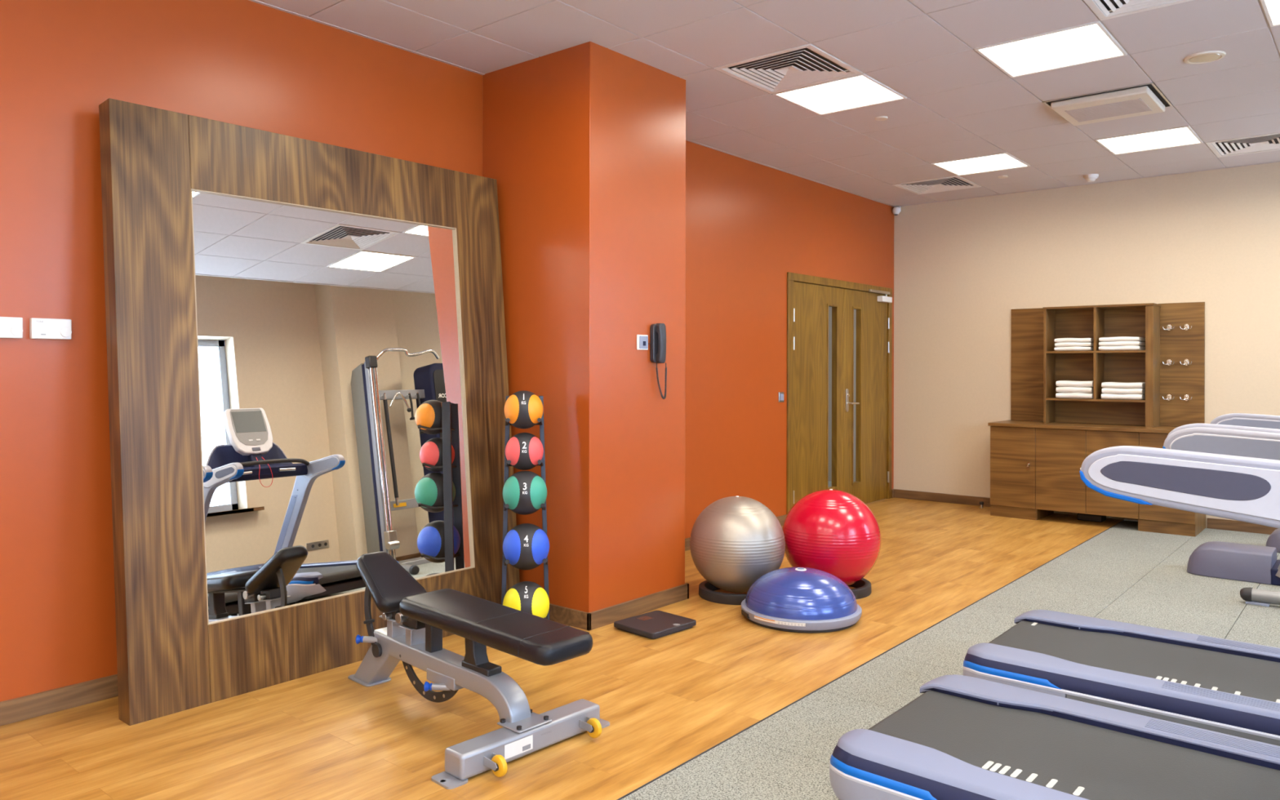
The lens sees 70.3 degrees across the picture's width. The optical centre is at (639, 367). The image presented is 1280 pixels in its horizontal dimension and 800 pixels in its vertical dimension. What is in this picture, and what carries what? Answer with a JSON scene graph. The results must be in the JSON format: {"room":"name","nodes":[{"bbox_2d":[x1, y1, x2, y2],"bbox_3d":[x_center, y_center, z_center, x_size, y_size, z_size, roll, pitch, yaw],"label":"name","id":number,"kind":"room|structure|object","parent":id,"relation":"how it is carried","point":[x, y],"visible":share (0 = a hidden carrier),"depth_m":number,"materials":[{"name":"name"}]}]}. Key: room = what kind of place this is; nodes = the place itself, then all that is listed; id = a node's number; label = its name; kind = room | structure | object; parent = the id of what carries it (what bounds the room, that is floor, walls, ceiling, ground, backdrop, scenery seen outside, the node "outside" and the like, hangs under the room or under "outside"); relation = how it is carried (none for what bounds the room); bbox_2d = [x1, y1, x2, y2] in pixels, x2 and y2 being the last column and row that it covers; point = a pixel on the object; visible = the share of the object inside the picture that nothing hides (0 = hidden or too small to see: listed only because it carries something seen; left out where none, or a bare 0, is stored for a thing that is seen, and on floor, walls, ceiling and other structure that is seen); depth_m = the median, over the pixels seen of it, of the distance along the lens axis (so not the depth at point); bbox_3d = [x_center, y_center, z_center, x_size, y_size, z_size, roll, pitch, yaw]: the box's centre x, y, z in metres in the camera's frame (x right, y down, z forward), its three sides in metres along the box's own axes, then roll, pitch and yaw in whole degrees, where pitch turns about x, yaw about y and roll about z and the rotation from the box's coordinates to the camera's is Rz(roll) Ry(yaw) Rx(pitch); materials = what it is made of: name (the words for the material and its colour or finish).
{"room":"gym","nodes":[
{"label":"gym","id":0,"kind":"room"},
{"bbox_2d":[0,0,893,702],"bbox_3d":[-1.304,-0.337,4.697,0.150,3.300,11.946,0,0,40],"label":"wall","id":1,"kind":"structure","parent":0,"point":[244,63],"depth_m":3.79,"materials":[{"name":"orange paint"}]},
{"bbox_2d":[0,316,22,338],"bbox_3d":[-2.333,-0.145,3.321,0.031,0.077,0.133,0,0,40],"label":"light switch","id":2,"kind":"object","parent":1,"relation":"attached to","point":[10,327],"visible":1,"depth_m":3.34,"materials":[{"name":"white plastic"}]},
{"bbox_2d":[29,317,71,339],"bbox_3d":[-2.230,-0.145,3.444,0.031,0.077,0.133,0,0,40],"label":"thermostat","id":3,"kind":"object","parent":1,"relation":"attached to","point":[39,328],"visible":1,"depth_m":3.43,"materials":[{"name":"white plastic"}]},
{"bbox_2d":[0,488,894,726],"bbox_3d":[-1.243,1.271,4.644,0.016,0.085,11.946,0,0,40],"label":"baseboard","id":4,"kind":"structure","parent":1,"relation":"attached to","point":[37,704],"depth_m":3.47,"materials":[{"name":"brown wood"}]},
{"bbox_2d":[778,391,783,402],"bbox_3d":[1.173,0.248,7.542,0.014,0.084,0.080,0,0,40],"label":"light switch","id":5,"kind":"object","parent":1,"relation":"attached to","point":[780,393],"visible":1,"depth_m":7.53,"materials":[{"name":"metal"}]},
{"bbox_2d":[786,271,892,514],"bbox_3d":[1.866,0.262,8.413,0.164,2.115,2.035,0,0,40],"label":"door","id":6,"kind":"structure","parent":1,"relation":"in","point":[839,333],"depth_m":8.32,"materials":[{"name":"brown wood"}]},
{"bbox_2d":[482,41,685,613],"bbox_3d":[-0.312,-0.184,5.129,0.821,3.000,0.800,0,0,40],"label":"wall column","id":7,"kind":"structure","parent":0,"point":[584,145],"depth_m":4.78,"materials":[{"name":"orange paint"}]},
{"bbox_2d":[549,582,688,631],"bbox_3d":[-0.303,1.273,5.119,0.821,0.085,0.832,0,0,40],"label":"baseboard","id":8,"kind":"structure","parent":7,"relation":"attached to","point":[562,615],"depth_m":4.71,"materials":[{"name":"brown wood"}]},
{"bbox_2d":[636,334,648,350],"bbox_3d":[0.016,-0.133,4.869,0.016,0.080,0.090,0,0,40],"label":"jack","id":9,"kind":"object","parent":7,"relation":"attached to","point":[642,340],"visible":1,"depth_m":4.86,"materials":[{"name":"white plastic"}]},
{"bbox_2d":[648,323,666,399],"bbox_3d":[0.084,-0.031,4.916,0.062,0.413,0.166,0,0,40],"label":"wall telephone","id":10,"kind":"object","parent":7,"relation":"attached to","point":[657,343],"visible":1,"depth_m":4.92,"materials":[{"name":"grey plastic"}]},
{"bbox_2d":[0,497,1279,799],"bbox_3d":[0.932,1.358,2.831,5.719,0.080,11.946,0,0,40],"label":"floor","id":11,"kind":"structure","parent":0,"point":[667,700],"depth_m":3.61,"materials":[{"name":"brown wood"}]},
{"bbox_2d":[98,97,519,725],"bbox_3d":[-1.381,0.150,4.185,0.357,2.344,1.938,0,0,40],"label":"wall mirror","id":12,"kind":"object","parent":11,"relation":"on","point":[307,365],"visible":0.88,"depth_m":3.90,"materials":[{"name":"brown wood"}]},
{"bbox_2d":[347,551,609,789],"bbox_3d":[-0.712,1.046,3.428,1.339,0.537,0.715,0,0,43],"label":"weight bench","id":13,"kind":"object","parent":11,"relation":"on","point":[416,618],"visible":1,"depth_m":3.26,"materials":[{"name":"black leather"}]},
{"bbox_2d":[501,395,549,619],"bbox_3d":[-0.559,0.730,4.448,0.249,1.170,0.336,0,0,-7],"label":"ball rack","id":14,"kind":"object","parent":11,"relation":"on","point":[507,463],"visible":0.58,"depth_m":4.51,"materials":[{"name":"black metal"}]},
{"bbox_2d":[504,390,542,428],"bbox_3d":[-0.573,0.210,4.486,0.191,0.189,0.191,0,0,40],"label":"medicine ball","id":15,"kind":"object","parent":14,"relation":"on","point":[523,408],"visible":0.99,"depth_m":4.42,"materials":[{"name":"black rubber"}]},
{"bbox_2d":[505,432,543,470],"bbox_3d":[-0.570,0.415,4.487,0.187,0.185,0.187,0,0,40],"label":"medicine ball","id":16,"kind":"object","parent":14,"relation":"on","point":[524,451],"visible":0.97,"depth_m":4.42,"materials":[{"name":"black rubber"}]},
{"bbox_2d":[502,471,546,515],"bbox_3d":[-0.564,0.615,4.455,0.216,0.214,0.216,0,0,40],"label":"medicine ball","id":17,"kind":"object","parent":14,"relation":"on","point":[524,491],"visible":0.96,"depth_m":4.38,"materials":[{"name":"black rubber"}]},
{"bbox_2d":[502,523,549,569],"bbox_3d":[-0.556,0.877,4.446,0.226,0.224,0.226,0,0,40],"label":"medicine ball","id":18,"kind":"object","parent":14,"relation":"on","point":[526,545],"visible":0.98,"depth_m":4.37,"materials":[{"name":"black rubber"}]},
{"bbox_2d":[502,581,549,617],"bbox_3d":[-0.551,1.150,4.401,0.224,0.222,0.224,0,0,40],"label":"medicine ball","id":19,"kind":"object","parent":14,"relation":"on","point":[528,597],"visible":0.71,"depth_m":4.33,"materials":[{"name":"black rubber"}]},
{"bbox_2d":[613,610,696,639],"bbox_3d":[0.076,1.299,4.592,0.284,0.035,0.330,0,0,45],"label":"bathroom scale","id":20,"kind":"object","parent":11,"relation":"on","point":[654,624],"visible":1,"depth_m":4.55,"materials":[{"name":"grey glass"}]},
{"bbox_2d":[698,580,746,604],"bbox_3d":[0.561,1.288,5.252,0.445,0.058,0.445,0,0,40],"label":"stand","id":21,"kind":"object","parent":11,"relation":"on","point":[706,590],"visible":0.39,"depth_m":5.08,"materials":[{"name":"black rubber"}]},
{"bbox_2d":[689,495,785,592],"bbox_3d":[0.562,1.019,5.252,0.547,0.549,0.547,0,0,-26],"label":"exercise ball","id":22,"kind":"object","parent":21,"relation":"on","point":[735,541],"visible":0.96,"depth_m":5.05,"materials":[{"name":"silver rubber"}]},
{"bbox_2d":[741,567,862,632],"bbox_3d":[0.847,1.190,4.793,0.628,0.256,0.626,0,0,-42],"label":"ball","id":23,"kind":"object","parent":11,"relation":"on","point":[788,599],"visible":1,"depth_m":4.59,"materials":[{"name":"blue plastic"}]},
{"bbox_2d":[848,577,871,599],"bbox_3d":[1.126,1.289,5.369,0.466,0.058,0.466,0,0,40],"label":"stand","id":24,"kind":"object","parent":11,"relation":"on","point":[863,589],"visible":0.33,"depth_m":5.23,"materials":[{"name":"black plastic"}]},
{"bbox_2d":[782,488,880,585],"bbox_3d":[1.127,1.008,5.369,0.573,0.575,0.573,0,0,-45],"label":"exercise ball","id":25,"kind":"object","parent":24,"relation":"on","point":[834,532],"visible":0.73,"depth_m":5.16,"materials":[{"name":"red plastic"}]},
{"bbox_2d":[617,520,1124,799],"bbox_3d":[0.375,1.321,3.295,0.004,0.012,11.946,0,0,40],"label":"trim","id":26,"kind":"structure","parent":11,"relation":"on","point":[784,708],"depth_m":3.69,"materials":[{"name":"silver metal"}]},
{"bbox_2d":[978,502,983,508],"bbox_3d":[3.209,1.295,8.545,0.044,0.056,0.044,0,0,40],"label":"door stop","id":27,"kind":"object","parent":11,"relation":"on","point":[981,504],"visible":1,"depth_m":8.53,"materials":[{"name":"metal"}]},
{"bbox_2d":[829,426,1279,799],"bbox_3d":[1.579,0.501,2.190,2.105,1.636,0.930,0,0,41],"label":"treadmill","id":28,"kind":"object","parent":11,"relation":"on","point":[965,737],"visible":1,"depth_m":2.46,"materials":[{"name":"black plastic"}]},
{"bbox_2d":[1076,513,1106,522],"bbox_3d":[3.906,1.294,7.866,0.200,0.060,0.150,0,0,40],"label":"power strip","id":29,"kind":"object","parent":11,"relation":"on","point":[1083,517],"visible":0.73,"depth_m":7.80,"materials":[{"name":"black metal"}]},
{"bbox_2d":[987,420,1205,536],"bbox_3d":[3.882,0.910,7.787,1.600,0.828,0.550,0,0,40],"label":"base cabinet","id":30,"kind":"object","parent":11,"relation":"on","point":[1035,466],"visible":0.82,"depth_m":7.73,"materials":[{"name":"brown wood"}]},
{"bbox_2d":[987,420,1178,433],"bbox_3d":[3.885,0.510,7.789,1.600,0.028,0.546,0,0,40],"label":"countertop","id":31,"kind":"structure","parent":30,"relation":"on","point":[1024,424],"depth_m":7.70,"materials":[{"name":"brown wood"}]},
{"bbox_2d":[1042,302,1160,427],"bbox_3d":[3.984,-0.016,7.865,0.869,1.024,0.301,0,0,40],"label":"towel shelf","id":32,"kind":"object","parent":31,"relation":"on","point":[1098,366],"visible":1,"depth_m":7.91,"materials":[{"name":"brown wood"}]},
{"bbox_2d":[1053,346,1093,351],"bbox_3d":[3.830,-0.161,7.989,0.292,0.039,0.253,0,0,40],"label":"folded towel","id":33,"kind":"object","parent":32,"relation":"on","point":[1073,348],"visible":0.88,"depth_m":7.89,"materials":[{"name":"white fabric"}]},
{"bbox_2d":[1054,342,1093,346],"bbox_3d":[3.832,-0.198,7.987,0.292,0.039,0.253,0,0,40],"label":"folded towel","id":34,"kind":"object","parent":33,"relation":"on","point":[1064,344],"visible":0.88,"depth_m":7.89,"materials":[{"name":"white fabric"}]},
{"bbox_2d":[1054,337,1093,342],"bbox_3d":[3.831,-0.235,7.988,0.294,0.039,0.253,0,0,40],"label":"folded towel","id":35,"kind":"object","parent":34,"relation":"on","point":[1059,340],"visible":0.89,"depth_m":7.89,"materials":[{"name":"white fabric"}]},
{"bbox_2d":[1055,392,1093,399],"bbox_3d":[3.839,0.247,7.980,0.294,0.052,0.253,0,0,40],"label":"folded towel","id":36,"kind":"object","parent":32,"relation":"on","point":[1060,395],"visible":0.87,"depth_m":7.88,"materials":[{"name":"white fabric"}]},
{"bbox_2d":[1055,386,1093,392],"bbox_3d":[3.838,0.196,7.982,0.288,0.052,0.253,0,0,40],"label":"folded towel","id":37,"kind":"object","parent":36,"relation":"on","point":[1060,389],"visible":0.88,"depth_m":7.88,"materials":[{"name":"white fabric"}]},
{"bbox_2d":[1055,380,1093,386],"bbox_3d":[3.841,0.145,7.979,0.294,0.052,0.253,0,0,40],"label":"folded towel","id":38,"kind":"object","parent":37,"relation":"on","point":[1060,383],"visible":0.94,"depth_m":7.89,"materials":[{"name":"white fabric"}]},
{"bbox_2d":[1098,345,1145,351],"bbox_3d":[4.111,-0.160,7.755,0.310,0.040,0.253,0,0,40],"label":"folded towel","id":39,"kind":"object","parent":32,"relation":"on","point":[1129,347],"visible":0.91,"depth_m":7.66,"materials":[{"name":"white fabric"}]},
{"bbox_2d":[1098,341,1145,346],"bbox_3d":[4.111,-0.199,7.755,0.310,0.040,0.253,0,0,40],"label":"folded towel","id":40,"kind":"object","parent":39,"relation":"on","point":[1115,343],"visible":0.9,"depth_m":7.66,"materials":[{"name":"white fabric"}]},
{"bbox_2d":[1098,336,1145,342],"bbox_3d":[4.111,-0.237,7.755,0.306,0.040,0.253,0,0,40],"label":"folded towel","id":41,"kind":"object","parent":40,"relation":"on","point":[1119,338],"visible":0.94,"depth_m":7.66,"materials":[{"name":"white fabric"}]},
{"bbox_2d":[1101,393,1145,399],"bbox_3d":[4.125,0.249,7.742,0.309,0.049,0.253,0,0,40],"label":"folded towel","id":42,"kind":"object","parent":32,"relation":"on","point":[1104,396],"visible":0.91,"depth_m":7.65,"materials":[{"name":"white fabric"}]},
{"bbox_2d":[1102,387,1145,394],"bbox_3d":[4.127,0.201,7.740,0.306,0.049,0.253,0,0,40],"label":"folded towel","id":43,"kind":"object","parent":42,"relation":"on","point":[1105,390],"visible":0.91,"depth_m":7.64,"materials":[{"name":"white fabric"}]},
{"bbox_2d":[1101,382,1145,388],"bbox_3d":[4.126,0.153,7.741,0.308,0.049,0.253,0,0,40],"label":"folded towel","id":44,"kind":"object","parent":43,"relation":"on","point":[1105,384],"visible":0.98,"depth_m":7.65,"materials":[{"name":"white fabric"}]},
{"bbox_2d":[962,413,1279,746],"bbox_3d":[2.260,0.503,3.043,2.105,1.636,0.930,0,0,40],"label":"treadmill","id":45,"kind":"object","parent":11,"relation":"on","point":[1232,687],"visible":0.59,"depth_m":3.26,"materials":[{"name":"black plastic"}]},
{"bbox_2d":[1186,528,1279,606],"bbox_3d":[4.387,0.585,5.637,1.612,1.480,2.160,0,0,40],"label":"trainer","id":46,"kind":"object","parent":11,"relation":"on","point":[1259,564],"visible":1,"depth_m":5.66,"materials":[{"name":"grey plastic"}]},
{"bbox_2d":[248,0,1279,207],"bbox_3d":[0.550,-1.645,3.155,4.668,0.033,11.946,0,0,40],"label":"ceiling","id":47,"kind":"structure","parent":0,"point":[958,104],"depth_m":4.96,"materials":[{"name":"paint"}]},
{"bbox_2d":[713,43,862,93],"bbox_3d":[0.820,-1.652,5.006,0.592,0.048,0.592,0,0,40],"label":"ceiling vent","id":48,"kind":"object","parent":47,"relation":"in","point":[806,64],"visible":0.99,"depth_m":5.03,"materials":[{"name":"white metal"}]},
{"bbox_2d":[772,72,906,115],"bbox_3d":[1.204,-1.643,5.467,0.588,0.034,0.588,0,0,40],"label":"recessed light","id":49,"kind":"object","parent":47,"relation":"in","point":[860,91],"visible":0.69,"depth_m":5.45,"materials":[{"name":"white paint"}]},
{"bbox_2d":[875,115,888,120],"bbox_3d":[1.577,-1.625,5.940,0.080,0.014,0.080,0,0,40],"label":"smoke detector","id":50,"kind":"object","parent":47,"relation":"attached to","point":[879,117],"visible":1,"depth_m":5.92,"materials":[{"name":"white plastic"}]},
{"bbox_2d":[892,206,901,215],"bbox_3d":[2.587,-1.576,9.175,0.076,0.095,0.088,0,0,40],"label":"security camera","id":51,"kind":"object","parent":47,"relation":"attached to","point":[896,210],"visible":1,"depth_m":9.15,"materials":[{"name":"white plastic"}]},
{"bbox_2d":[891,175,982,195],"bbox_3d":[2.664,-1.649,8.155,0.592,0.048,0.592,0,0,40],"label":"ceiling vent","id":52,"kind":"object","parent":47,"relation":"in","point":[951,183],"visible":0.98,"depth_m":8.19,"materials":[{"name":"white metal"}]},
{"bbox_2d":[930,151,1030,175],"bbox_3d":[2.740,-1.640,7.311,0.588,0.034,0.588,0,0,40],"label":"recessed light","id":53,"kind":"object","parent":47,"relation":"in","point":[1002,161],"visible":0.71,"depth_m":7.31,"materials":[{"name":"white paint"}]},
{"bbox_2d":[998,175,1008,178],"bbox_3d":[3.093,-1.622,7.748,0.080,0.014,0.080,0,0,40],"label":"cap","id":54,"kind":"object","parent":47,"relation":"attached to","point":[999,176],"visible":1,"depth_m":7.73,"materials":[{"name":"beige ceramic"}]},
{"bbox_2d":[973,20,1127,77],"bbox_3d":[2.126,-1.642,4.699,0.588,0.034,0.588,0,0,40],"label":"recessed light","id":55,"kind":"object","parent":47,"relation":"in","point":[1092,42],"visible":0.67,"depth_m":4.68,"materials":[{"name":"white paint"}]},
{"bbox_2d":[1083,173,1098,182],"bbox_3d":[3.820,-1.598,7.702,0.116,0.055,0.116,0,0,40],"label":"smoke detector","id":56,"kind":"object","parent":47,"relation":"attached to","point":[1090,177],"visible":1,"depth_m":7.67,"materials":[{"name":"white plastic"}]},
{"bbox_2d":[1042,81,1173,125],"bbox_3d":[2.894,-1.621,5.620,0.600,0.073,0.600,0,0,40],"label":"air conditioner","id":57,"kind":"object","parent":47,"relation":"attached to","point":[1145,99],"visible":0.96,"depth_m":5.53,"materials":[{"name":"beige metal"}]},
{"bbox_2d":[1065,97,1152,122],"bbox_3d":[2.897,-1.586,5.624,0.420,0.004,0.330,0,0,40],"label":"grille","id":58,"kind":"object","parent":57,"relation":"attached to","point":[1133,105],"depth_m":5.61,"materials":[{"name":"metal"}]},
{"bbox_2d":[1083,0,1193,20],"bbox_3d":[2.202,-1.649,3.854,0.592,0.048,0.592,0,0,40],"label":"ceiling vent","id":59,"kind":"object","parent":47,"relation":"in","point":[1100,8],"visible":1,"depth_m":4.11,"materials":[{"name":"white metal"}]},
{"bbox_2d":[1093,125,1203,155],"bbox_3d":[3.662,-1.639,6.542,0.588,0.034,0.588,0,0,40],"label":"recessed light","id":60,"kind":"object","parent":47,"relation":"in","point":[1181,135],"visible":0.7,"depth_m":6.54,"materials":[{"name":"white paint"}]},
{"bbox_2d":[1183,50,1226,64],"bbox_3d":[2.959,-1.623,4.768,0.190,0.013,0.190,0,0,40],"label":"ceiling speaker","id":61,"kind":"object","parent":47,"relation":"attached to","point":[1203,57],"visible":1,"depth_m":4.75,"materials":[{"name":"beige plastic"}]},
{"bbox_2d":[1204,132,1279,157],"bbox_3d":[4.507,-1.645,6.619,0.592,0.048,0.592,0,0,40],"label":"ceiling vent","id":62,"kind":"object","parent":47,"relation":"in","point":[1267,142],"visible":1,"depth_m":6.70,"materials":[{"name":"white metal"}]},
{"bbox_2d":[1260,0,1279,26],"bbox_3d":[3.047,-1.640,3.930,0.588,0.034,0.588,0,0,40],"label":"recessed light","id":63,"kind":"object","parent":47,"relation":"in","point":[1271,8],"visible":1,"depth_m":4.16,"materials":[{"name":"white paint"}]},
{"bbox_2d":[1265,0,1279,24],"bbox_3d":[3.047,-1.634,3.930,0.556,0.010,0.556,0,0,40],"label":"diffuser","id":64,"kind":"object","parent":63,"relation":"attached to","point":[1272,6],"depth_m":4.16,"materials":[{"name":"white plastic"}]},
{"bbox_2d":[893,150,1279,528],"bbox_3d":[4.873,-0.324,7.422,6.150,3.300,0.150,0,0,40],"label":"wall","id":65,"kind":"structure","parent":0,"point":[962,267],"depth_m":8.27,"materials":[{"name":"beige paint"}]},
{"bbox_2d":[1010,307,1044,421],"bbox_3d":[3.610,-0.023,8.361,0.382,1.034,0.021,0,0,40],"label":"wall panel","id":66,"kind":"object","parent":65,"relation":"attached to","point":[1027,324],"visible":0.8,"depth_m":8.38,"materials":[{"name":"brown wood"}]},
{"bbox_2d":[894,488,1277,534],"bbox_3d":[4.765,1.283,7.401,5.684,0.085,0.016,0,0,40],"label":"baseboard","id":67,"kind":"structure","parent":65,"relation":"attached to","point":[1212,523],"depth_m":8.67,"materials":[{"name":"brown wood"}]},
{"bbox_2d":[1157,302,1204,426],"bbox_3d":[4.521,-0.021,7.602,0.340,1.034,0.021,0,0,40],"label":"wall panel","id":68,"kind":"object","parent":65,"relation":"attached to","point":[1177,344],"visible":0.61,"depth_m":7.59,"materials":[{"name":"brown wood"}]},
{"bbox_2d":[1161,359,1174,365],"bbox_3d":[4.436,-0.040,7.632,0.097,0.053,0.044,0,0,40],"label":"coat hook","id":69,"kind":"object","parent":68,"relation":"attached to","point":[1168,361],"visible":1,"depth_m":7.64,"materials":[{"name":"silver metal"}]},
{"bbox_2d":[1161,394,1174,400],"bbox_3d":[4.435,0.254,7.632,0.097,0.053,0.044,0,0,40],"label":"coat hook","id":70,"kind":"object","parent":68,"relation":"attached to","point":[1168,396],"visible":1,"depth_m":7.64,"materials":[{"name":"silver metal"}]},
{"bbox_2d":[1162,324,1174,330],"bbox_3d":[4.436,-0.333,7.632,0.097,0.053,0.044,0,0,40],"label":"coat hook","id":71,"kind":"object","parent":68,"relation":"attached to","point":[1168,326],"visible":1,"depth_m":7.64,"materials":[{"name":"silver metal"}]},
{"bbox_2d":[1178,324,1191,330],"bbox_3d":[4.534,-0.333,7.550,0.097,0.053,0.044,0,0,40],"label":"coat hook","id":72,"kind":"object","parent":68,"relation":"attached to","point":[1186,326],"visible":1,"depth_m":7.56,"materials":[{"name":"silver metal"}]},
{"bbox_2d":[1179,394,1191,400],"bbox_3d":[4.532,0.254,7.550,0.097,0.053,0.044,0,0,40],"label":"coat hook","id":73,"kind":"object","parent":68,"relation":"attached to","point":[1186,396],"visible":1,"depth_m":7.56,"materials":[{"name":"silver metal"}]},
{"bbox_2d":[1179,359,1192,365],"bbox_3d":[4.533,-0.040,7.550,0.097,0.053,0.044,0,0,40],"label":"coat hook","id":74,"kind":"object","parent":68,"relation":"attached to","point":[1186,361],"visible":1,"depth_m":7.56,"materials":[{"name":"silver metal"}]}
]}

